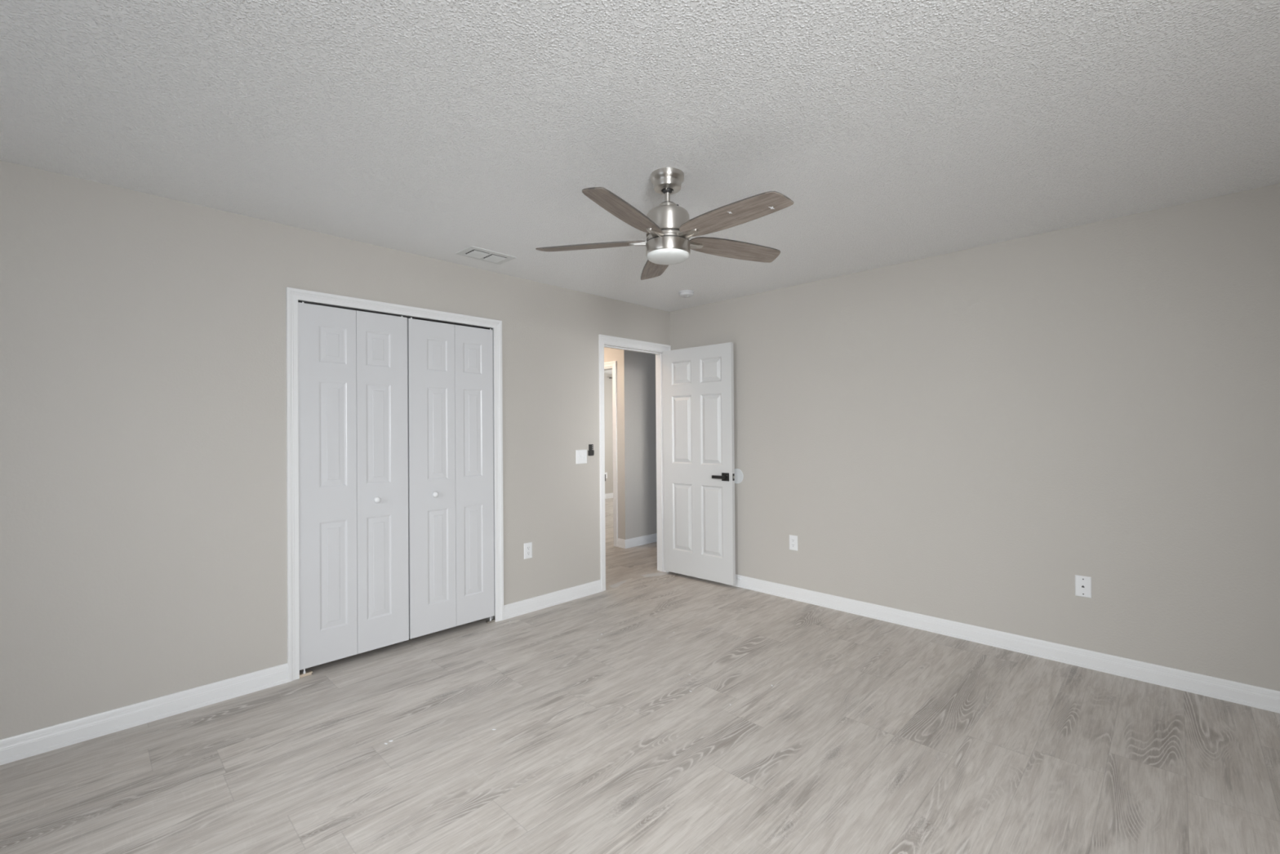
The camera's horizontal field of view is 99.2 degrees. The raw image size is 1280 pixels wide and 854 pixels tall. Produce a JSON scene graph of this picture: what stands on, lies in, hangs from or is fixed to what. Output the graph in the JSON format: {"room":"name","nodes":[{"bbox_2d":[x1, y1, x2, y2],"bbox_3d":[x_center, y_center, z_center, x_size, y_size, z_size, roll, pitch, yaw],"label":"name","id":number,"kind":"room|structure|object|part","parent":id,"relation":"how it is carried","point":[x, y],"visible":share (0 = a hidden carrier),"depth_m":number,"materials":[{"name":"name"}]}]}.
{"room":"empty bedroom","nodes":[
{"label":"empty bedroom","id":0,"kind":"room"},
{"bbox_2d":[0,160,670,739],"bbox_3d":[-1.645,0.136,3.246,0.115,2.440,5.400,-1,0,44],"label":"wall","id":1,"kind":"structure","parent":0,"point":[144,540],"depth_m":2.59,"materials":[{"name":"beige paint"}]},
{"bbox_2d":[0,662,288,764],"bbox_3d":[-2.643,1.309,2.120,0.016,0.097,2.192,-1,0,44],"label":"baseboard","id":2,"kind":"structure","parent":1,"relation":"attached to","point":[15,748],"depth_m":2.47,"materials":[{"name":"white paint"}]},
{"bbox_2d":[297,302,408,670],"bbox_3d":[-1.643,0.316,3.159,0.069,1.998,0.593,-1,0,44],"label":"door","id":3,"kind":"structure","parent":1,"relation":"in","point":[353,579],"depth_m":3.14,"materials":[{"name":"white paint"}]},
{"bbox_3d":[-1.556,0.431,3.223,0.035,0.037,0.037,-1,0,44],"label":"knob","id":4,"kind":"part","parent":3,"relation":"part of","materials":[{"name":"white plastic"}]},
{"bbox_2d":[285,287,503,681],"bbox_3d":[-1.467,0.304,3.412,0.132,2.104,1.304,-1,0,44],"label":"door frame","id":5,"kind":"structure","parent":1,"relation":"attached to","point":[293,295],"depth_m":3.02,"materials":[{"name":"white paint"}]},
{"bbox_2d":[407,317,494,639],"bbox_3d":[-1.225,0.314,3.585,0.069,1.996,0.583,-1,0,44],"label":"door","id":6,"kind":"structure","parent":1,"relation":"in","point":[450,366],"depth_m":3.57,"materials":[{"name":"white paint"}]},
{"bbox_3d":[-1.307,0.430,3.476,0.035,0.037,0.037,-1,0,44],"label":"knob","id":7,"kind":"part","parent":6,"relation":"part of","materials":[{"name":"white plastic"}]},
{"bbox_2d":[524,542,532,559],"bbox_3d":[-0.818,0.905,3.989,0.008,0.115,0.070,-1,0,44],"label":"wall outlet","id":8,"kind":"object","parent":1,"relation":"attached to","point":[527,546],"visible":1,"depth_m":3.99,"materials":[{"name":"white plastic"}]},
{"bbox_2d":[503,579,601,619],"bbox_3d":[-0.640,1.306,4.158,0.016,0.097,0.916,-1,0,44],"label":"baseboard","id":9,"kind":"structure","parent":1,"relation":"attached to","point":[532,604],"depth_m":4.12,"materials":[{"name":"white paint"}]},
{"bbox_2d":[575,449,586,463],"bbox_3d":[-0.464,0.238,4.355,0.014,0.111,0.113,-1,0,44],"label":"light switch","id":10,"kind":"object","parent":1,"relation":"attached to","point":[580,455],"visible":1,"depth_m":4.35,"materials":[{"name":"white plastic"}]},
{"bbox_2d":[587,449,594,455],"bbox_3d":[-0.397,0.211,4.417,0.022,0.044,0.047,-1,0,44],"label":"remote holder","id":11,"kind":"object","parent":1,"relation":"attached to","point":[589,453],"visible":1,"depth_m":4.41,"materials":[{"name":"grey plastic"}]},
{"bbox_2d":[588,444,593,452],"bbox_3d":[-0.397,0.178,4.417,0.017,0.076,0.037,-1,0,44],"label":"remote control","id":12,"kind":"object","parent":11,"relation":"in","point":[590,446],"visible":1,"depth_m":4.41,"materials":[{"name":"grey plastic"}]},
{"bbox_2d":[598,333,671,591],"bbox_3d":[-0.058,0.294,4.847,0.132,2.119,0.884,-1,0,44],"label":"door frame","id":13,"kind":"structure","parent":1,"relation":"attached to","point":[606,341],"depth_m":4.86,"materials":[{"name":"white paint"}]},
{"bbox_2d":[662,342,735,585],"bbox_3d":[0.488,0.310,4.789,0.773,2.027,0.102,-1,0,43],"label":"door","id":14,"kind":"structure","parent":1,"relation":"in","point":[699,445],"depth_m":4.77,"materials":[{"name":"white paint"}]},
{"bbox_3d":[0.667,0.420,4.587,0.121,0.033,0.047,-1,0,43],"label":"lever","id":15,"kind":"part","parent":14,"relation":"part of","materials":[{"name":"black metal"}]},
{"bbox_2d":[604,373,613,493],"bbox_3d":[-1.903,0.176,9.422,0.100,2.440,5.350,-1,0,44],"label":"wall","id":16,"kind":"structure","parent":0,"point":[608,420],"depth_m":10.66,"materials":[{"name":"beige paint"}]},
{"bbox_2d":[604,493,613,498],"bbox_3d":[-1.309,1.346,9.928,0.016,0.097,3.597,-1,0,44],"label":"baseboard","id":17,"kind":"structure","parent":16,"relation":"attached to","point":[607,495],"depth_m":10.64,"materials":[{"name":"white paint"}]},
{"bbox_2d":[604,346,617,490],"bbox_3d":[-1.448,0.161,7.462,3.457,2.440,0.115,-1,0,44],"label":"wall","id":18,"kind":"structure","parent":0,"point":[610,354],"depth_m":6.27,"materials":[{"name":"beige paint"}]},
{"bbox_2d":[604,360,617,546],"bbox_3d":[-0.546,0.309,6.564,0.900,2.118,0.132,-1,0,44],"label":"door frame","id":19,"kind":"structure","parent":18,"relation":"attached to","point":[608,365],"depth_m":6.22,"materials":[{"name":"white paint"}]},
{"bbox_2d":[617,537,624,548],"bbox_3d":[-0.214,1.315,6.159,0.122,0.097,0.016,-1,0,44],"label":"baseboard","id":20,"kind":"structure","parent":18,"relation":"attached to","point":[620,542],"depth_m":6.16,"materials":[{"name":"white paint"}]},
{"bbox_2d":[617,349,657,539],"bbox_3d":[0.421,0.142,6.816,0.115,2.440,1.812,-1,0,44],"label":"wall","id":21,"kind":"structure","parent":0,"point":[636,371],"depth_m":6.26,"materials":[{"name":"beige paint"}]},
{"bbox_2d":[624,533,657,548],"bbox_3d":[0.436,1.313,6.721,0.016,0.097,1.728,-1,0,44],"label":"baseboard","id":22,"kind":"structure","parent":21,"relation":"attached to","point":[633,542],"depth_m":6.28,"materials":[{"name":"white paint"}]},
{"bbox_2d":[0,0,1279,373],"bbox_3d":[-0.017,-1.128,4.625,9.700,0.080,9.750,-1,0,44],"label":"ceiling","id":23,"kind":"structure","parent":0,"point":[895,131],"depth_m":1.93,"materials":[{"name":"white paint"}]},
{"bbox_2d":[455,245,516,264],"bbox_3d":[-0.975,-1.083,3.452,0.200,0.009,0.314,-1,0,44],"label":"ceiling vent","id":24,"kind":"object","parent":23,"relation":"in","point":[474,252],"visible":1,"depth_m":3.44,"materials":[{"name":"white metal"}]},
{"bbox_2d":[535,167,794,279],"bbox_3d":[0.152,-0.914,2.355,1.108,0.378,1.146,-1,0,44],"label":"ceiling fan","id":25,"kind":"object","parent":23,"relation":"hanging from","point":[668,227],"visible":1,"depth_m":2.30,"materials":[{"name":"brown wood"}]},
{"bbox_3d":[-0.217,-0.817,2.461,0.498,0.006,0.136,-1,11,12],"label":"blade","id":26,"kind":"part","parent":25,"relation":"part of","materials":[{"name":"brown wood"}]},
{"bbox_3d":[-0.054,-0.820,2.086,0.136,0.006,0.498,13,6,29],"label":"blade","id":27,"kind":"part","parent":25,"relation":"part of","materials":[{"name":"brown wood"}]},
{"bbox_3d":[-0.002,-0.808,2.413,0.098,0.014,0.062,-1,11,12],"label":"blade arm","id":28,"kind":"part","parent":25,"relation":"part of","materials":[{"name":"silver metal"}]},
{"bbox_3d":[0.088,-0.817,2.731,0.136,0.006,0.498,-12,1,-6],"label":"blade","id":29,"kind":"part","parent":25,"relation":"part of","materials":[{"name":"brown wood"}]},
{"bbox_3d":[0.058,-0.809,2.276,0.062,0.014,0.098,13,6,29],"label":"blade arm","id":30,"kind":"part","parent":25,"relation":"part of","materials":[{"name":"silver metal"}]},
{"bbox_3d":[0.122,-0.741,2.385,0.186,0.033,0.186,-1,0,44],"label":"lamp shade","id":31,"kind":"part","parent":25,"relation":"part of","materials":[{"name":"white glass"}]},
{"bbox_3d":[0.206,-0.810,2.290,0.062,0.014,0.098,15,-11,-41],"label":"blade arm","id":32,"kind":"part","parent":25,"relation":"part of","materials":[{"name":"silver metal"}]},
{"bbox_3d":[0.239,-0.809,2.437,0.098,0.014,0.062,0,-12,-24],"label":"blade arm","id":33,"kind":"part","parent":25,"relation":"part of","materials":[{"name":"silver metal"}]},
{"bbox_3d":[0.440,-0.821,2.524,0.498,0.006,0.136,0,-12,-24],"label":"blade","id":34,"kind":"part","parent":25,"relation":"part of","materials":[{"name":"brown wood"}]},
{"bbox_3d":[0.352,-0.823,2.126,0.136,0.006,0.498,15,-11,-41],"label":"blade","id":35,"kind":"part","parent":25,"relation":"part of","materials":[{"name":"brown wood"}]},
{"bbox_2d":[678,289,693,297],"bbox_3d":[0.375,-1.073,4.405,0.124,0.039,0.124,-1,0,44],"label":"smoke detector","id":36,"kind":"object","parent":23,"relation":"attached to","point":[685,293],"visible":1,"depth_m":4.37,"materials":[{"name":"white plastic"}]},
{"bbox_2d":[0,497,1279,853],"bbox_3d":[0.002,1.392,4.609,9.700,0.080,9.750,-1,0,44],"label":"floor","id":37,"kind":"structure","parent":0,"point":[931,742],"depth_m":2.23,"materials":[{"name":"grey laminate"}]},
{"bbox_2d":[299,668,312,677],"bbox_3d":[-1.831,1.336,2.972,0.032,0.040,0.070,-1,0,44],"label":"pivot bracket","id":38,"kind":"object","parent":37,"relation":"on","point":[304,673],"visible":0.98,"depth_m":2.97,"materials":[{"name":"beige metal"}]},
{"bbox_3d":[-1.831,1.339,2.972,0.032,0.034,0.070,-1,0,44],"label":"bracket plate","id":39,"kind":"part","parent":38,"relation":"part of","materials":[{"name":"beige metal"}]},
{"bbox_2d":[485,615,495,623],"bbox_3d":[-1.037,1.335,3.781,0.032,0.040,0.064,-1,0,44],"label":"pivot bracket","id":40,"kind":"object","parent":37,"relation":"on","point":[491,620],"visible":1,"depth_m":3.77,"materials":[{"name":"silver metal"}]},
{"bbox_2d":[640,572,668,577],"bbox_3d":[0.141,1.353,4.997,0.260,0.001,0.103,0,0,-24],"label":"smear","id":41,"kind":"object","parent":37,"relation":"on","point":[658,573],"visible":1,"depth_m":5.00,"materials":[{"name":"grey"}]},
{"bbox_2d":[669,183,1279,690],"bbox_3d":[2.053,0.109,3.479,5.065,2.440,0.115,-1,0,44],"label":"wall","id":42,"kind":"structure","parent":0,"point":[964,436],"depth_m":3.13,"materials":[{"name":"beige paint"}]},
{"bbox_2d":[734,468,743,483],"bbox_3d":[0.820,0.416,4.607,0.127,0.127,0.004,-1,0,44],"label":"protector","id":43,"kind":"object","parent":42,"relation":"attached to","point":[739,476],"visible":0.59,"depth_m":4.60,"materials":[{"name":"white plastic"}]},
{"bbox_2d":[789,534,797,551],"bbox_3d":[1.193,0.901,4.239,0.070,0.115,0.008,-1,0,44],"label":"wall outlet","id":44,"kind":"object","parent":42,"relation":"attached to","point":[793,539],"visible":1,"depth_m":4.24,"materials":[{"name":"white plastic"}]},
{"bbox_2d":[722,573,1279,713],"bbox_3d":[2.029,1.280,3.413,4.830,0.097,0.016,-1,0,44],"label":"baseboard","id":45,"kind":"structure","parent":42,"relation":"attached to","point":[1248,695],"depth_m":3.11,"materials":[{"name":"white paint"}]},
{"bbox_2d":[1075,574,1091,598],"bbox_3d":[2.447,0.881,3.009,0.070,0.115,0.006,-1,0,44],"label":"phone jack","id":46,"kind":"object","parent":42,"relation":"attached to","point":[1082,584],"visible":1,"depth_m":3.01,"materials":[{"name":"white plastic"}]}
]}

